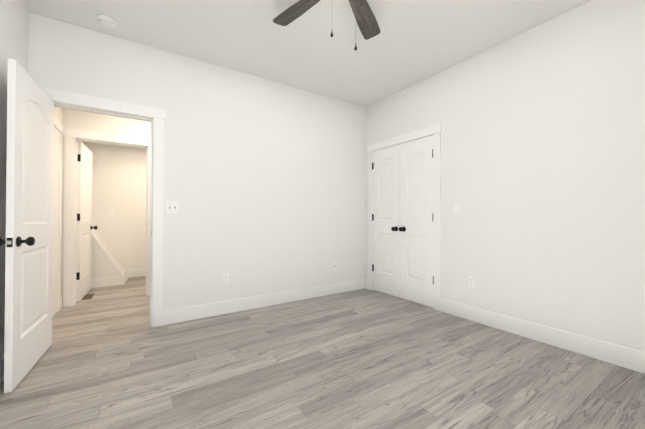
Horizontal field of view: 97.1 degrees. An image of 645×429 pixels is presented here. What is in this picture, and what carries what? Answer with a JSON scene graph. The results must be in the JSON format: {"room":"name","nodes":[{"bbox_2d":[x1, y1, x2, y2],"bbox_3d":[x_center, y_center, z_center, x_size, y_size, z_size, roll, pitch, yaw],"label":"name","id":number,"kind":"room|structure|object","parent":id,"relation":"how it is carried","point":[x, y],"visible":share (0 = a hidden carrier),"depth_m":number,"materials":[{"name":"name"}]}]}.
{"room":"empty bedroom","nodes":[
{"label":"empty bedroom","id":0,"kind":"room"},
{"bbox_2d":[0,0,61,357],"bbox_3d":[-2.227,-0.284,1.946,0.120,2.743,6.830,0,-1,-33],"label":"wall","id":1,"kind":"structure","parent":0,"point":[14,29],"depth_m":1.92,"materials":[{"name":"paint"}]},
{"bbox_2d":[0,355,3,382],"bbox_3d":[-1.371,1.003,0.760,0.014,0.144,3.690,0,-1,-33],"label":"baseboard","id":2,"kind":"structure","parent":1,"relation":"attached to","point":[2,358],"depth_m":1.86,"materials":[{"name":"paint"}]},
{"bbox_2d":[52,115,62,316],"bbox_3d":[-2.791,0.027,2.926,0.023,2.141,0.978,0,-1,-33],"label":"door frame","id":3,"kind":"structure","parent":1,"relation":"attached to","point":[57,216],"depth_m":3.20,"materials":[{"name":"paint"}]},
{"bbox_2d":[61,108,150,306],"bbox_3d":[-1.631,-0.258,4.467,3.654,2.743,0.120,0,-1,-33],"label":"wall","id":4,"kind":"structure","parent":0,"point":[87,121],"depth_m":3.58,"materials":[{"name":"paint"}]},
{"bbox_2d":[76,141,96,301],"bbox_3d":[-3.262,0.085,3.911,0.187,2.025,0.770,0,-1,-30],"label":"hall door","id":5,"kind":"structure","parent":4,"relation":"in","point":[84,217],"depth_m":3.78,"materials":[{"name":"paint"}]},
{"bbox_2d":[63,128,150,306],"bbox_3d":[-2.741,0.035,3.731,0.968,2.141,0.166,0,-1,-33],"label":"door frame","id":6,"kind":"structure","parent":4,"relation":"attached to","point":[73,137],"depth_m":3.47,"materials":[{"name":"paint"}]},
{"bbox_2d":[91,229,122,277],"bbox_3d":[-3.593,0.540,4.630,0.570,1.150,0.590,0,-1,-33],"label":"wall","id":7,"kind":"structure","parent":0,"point":[104,263],"depth_m":4.41,"materials":[{"name":"paint"}]},
{"bbox_2d":[91,276,119,287],"bbox_3d":[-3.427,1.041,4.373,0.510,0.144,0.014,0,-1,-33],"label":"baseboard","id":8,"kind":"structure","parent":7,"relation":"attached to","point":[112,280],"depth_m":4.41,"materials":[{"name":"paint"}]},
{"bbox_2d":[120,270,123,284],"bbox_3d":[-3.340,1.045,4.772,0.014,0.144,0.584,0,-1,-33],"label":"baseboard","id":9,"kind":"structure","parent":7,"relation":"attached to","point":[121,277],"depth_m":4.52,"materials":[{"name":"paint"}]},
{"bbox_2d":[122,275,128,283],"bbox_3d":[-3.385,1.474,4.398,0.642,1.023,0.012,0,-1,-33],"label":"trim","id":10,"kind":"structure","parent":7,"relation":"attached to","point":[125,278],"depth_m":4.54,"materials":[{"name":"paint"}]},
{"bbox_2d":[82,141,145,269],"bbox_3d":[-2.503,-0.244,5.785,3.654,2.743,0.120,0,-1,-33],"label":"wall","id":11,"kind":"structure","parent":0,"point":[119,179],"depth_m":5.02,"materials":[{"name":"paint"}]},
{"bbox_2d":[124,268,145,276],"bbox_3d":[-2.228,1.056,5.873,3.084,0.144,0.014,0,-1,-33],"label":"baseboard","id":12,"kind":"structure","parent":11,"relation":"attached to","point":[140,271],"depth_m":5.12,"materials":[{"name":"paint"}]},
{"bbox_2d":[28,12,365,309],"bbox_3d":[-0.553,-0.267,3.598,4.494,2.743,0.120,0,-1,-33],"label":"wall","id":13,"kind":"structure","parent":0,"point":[265,183],"depth_m":3.23,"materials":[{"name":"paint"}]},
{"bbox_2d":[41,87,165,326],"bbox_3d":[-2.013,0.024,2.630,0.968,2.141,0.166,0,-1,-33],"label":"door frame","id":14,"kind":"structure","parent":13,"relation":"attached to","point":[156,117],"depth_m":2.79,"materials":[{"name":"paint"}]},
{"bbox_2d":[0,58,53,392],"bbox_3d":[-2.085,0.066,2.054,0.187,2.025,0.770,0,-1,-30],"label":"entry door","id":15,"kind":"structure","parent":14,"relation":"attached to","point":[28,241],"depth_m":1.92,"materials":[{"name":"paint"}]},
{"bbox_2d":[166,201,178,212],"bbox_3d":[-1.516,-0.073,2.878,0.116,0.115,0.015,0,-1,-33],"label":"light switch","id":16,"kind":"object","parent":13,"relation":"attached to","point":[172,207],"visible":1,"depth_m":2.88,"materials":[{"name":"white plastic"}]},
{"bbox_2d":[223,273,228,283],"bbox_3d":[-1.074,0.710,3.167,0.070,0.115,0.007,0,-1,-33],"label":"outlet","id":17,"kind":"object","parent":13,"relation":"attached to","point":[225,278],"visible":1,"depth_m":3.16,"materials":[{"name":"white plastic"}]},
{"bbox_2d":[163,278,367,324],"bbox_3d":[-0.458,1.032,3.557,2.686,0.144,0.030,0,-1,-33],"label":"baseboard","id":18,"kind":"structure","parent":13,"relation":"attached to","point":[170,316],"depth_m":3.34,"materials":[{"name":"paint"}]},
{"bbox_2d":[333,261,336,269],"bbox_3d":[0.178,0.719,3.992,0.070,0.115,0.011,0,-1,-33],"label":"wall jack","id":19,"kind":"object","parent":13,"relation":"attached to","point":[334,265],"visible":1,"depth_m":3.99,"materials":[{"name":"white plastic"}]},
{"bbox_2d":[23,0,589,106],"bbox_3d":[-0.394,-1.693,3.173,5.074,0.100,7.390,0,-1,-33],"label":"ceiling","id":20,"kind":"structure","parent":0,"point":[412,42],"depth_m":2.60,"materials":[{"name":"paint"}]},
{"bbox_2d":[96,14,115,27],"bbox_3d":[-1.834,-1.631,2.418,0.136,0.040,0.136,0,-1,-33],"label":"smoke detector","id":21,"kind":"object","parent":20,"relation":"attached to","point":[106,21],"visible":1,"depth_m":2.39,"materials":[{"name":"white plastic"}]},
{"bbox_2d":[273,0,379,50],"bbox_3d":[0.108,-1.361,1.776,1.271,0.593,1.304,0,-1,-33],"label":"ceiling fan","id":22,"kind":"object","parent":20,"relation":"hanging from","point":[367,23],"visible":1,"depth_m":2.14,"materials":[{"name":"wood"}]},
{"bbox_2d":[0,276,644,428],"bbox_3d":[-0.394,1.150,3.143,5.074,0.100,7.390,0,-1,-33],"label":"floor","id":23,"kind":"structure","parent":0,"point":[112,358],"depth_m":1.94,"materials":[{"name":"grey wood"}]},
{"bbox_2d":[81,293,94,299],"bbox_3d":[-3.157,1.105,3.828,0.120,0.004,0.300,0,-1,-33],"label":"floor vent","id":24,"kind":"object","parent":23,"relation":"in","point":[87,296],"visible":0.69,"depth_m":3.83,"materials":[{"name":"brown metal"}]},
{"bbox_2d":[365,0,644,351],"bbox_3d":[1.754,-0.276,2.768,0.120,2.743,3.810,0,-1,-33],"label":"wall","id":25,"kind":"structure","parent":0,"point":[543,156],"depth_m":2.41,"materials":[{"name":"paint"}]},
{"bbox_2d":[372,144,399,297],"bbox_3d":[0.862,0.086,3.968,0.112,2.025,0.518,0,-1,-33],"label":"closet door","id":26,"kind":"structure","parent":25,"relation":"in","point":[386,220],"depth_m":3.96,"materials":[{"name":"paint"}]},
{"bbox_2d":[367,123,441,310],"bbox_3d":[1.064,0.036,3.789,0.144,2.141,1.236,0,-1,-33],"label":"trim","id":27,"kind":"structure","parent":25,"relation":"attached to","point":[435,131],"depth_m":3.32,"materials":[{"name":"paint"}]},
{"bbox_2d":[399,135,433,307],"bbox_3d":[1.150,0.081,3.532,0.112,2.025,0.518,0,-1,-33],"label":"closet door","id":28,"kind":"structure","parent":25,"relation":"in","point":[416,229],"depth_m":3.53,"materials":[{"name":"paint"}]},
{"bbox_2d":[454,203,459,212],"bbox_3d":[1.458,-0.071,3.097,0.010,0.115,0.070,0,-1,-33],"label":"light switch","id":29,"kind":"object","parent":25,"relation":"attached to","point":[456,207],"visible":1,"depth_m":3.09,"materials":[{"name":"white plastic"}]},
{"bbox_2d":[469,276,475,287],"bbox_3d":[1.549,0.698,2.953,0.007,0.115,0.070,0,-1,-33],"label":"outlet","id":30,"kind":"object","parent":25,"relation":"attached to","point":[472,281],"visible":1,"depth_m":2.95,"materials":[{"name":"white plastic"}]},
{"bbox_2d":[441,298,644,373],"bbox_3d":[2.009,1.018,2.248,0.014,0.144,2.385,0,-1,-33],"label":"baseboard","id":31,"kind":"structure","parent":25,"relation":"attached to","point":[624,357],"depth_m":2.36,"materials":[{"name":"paint"}]}
]}

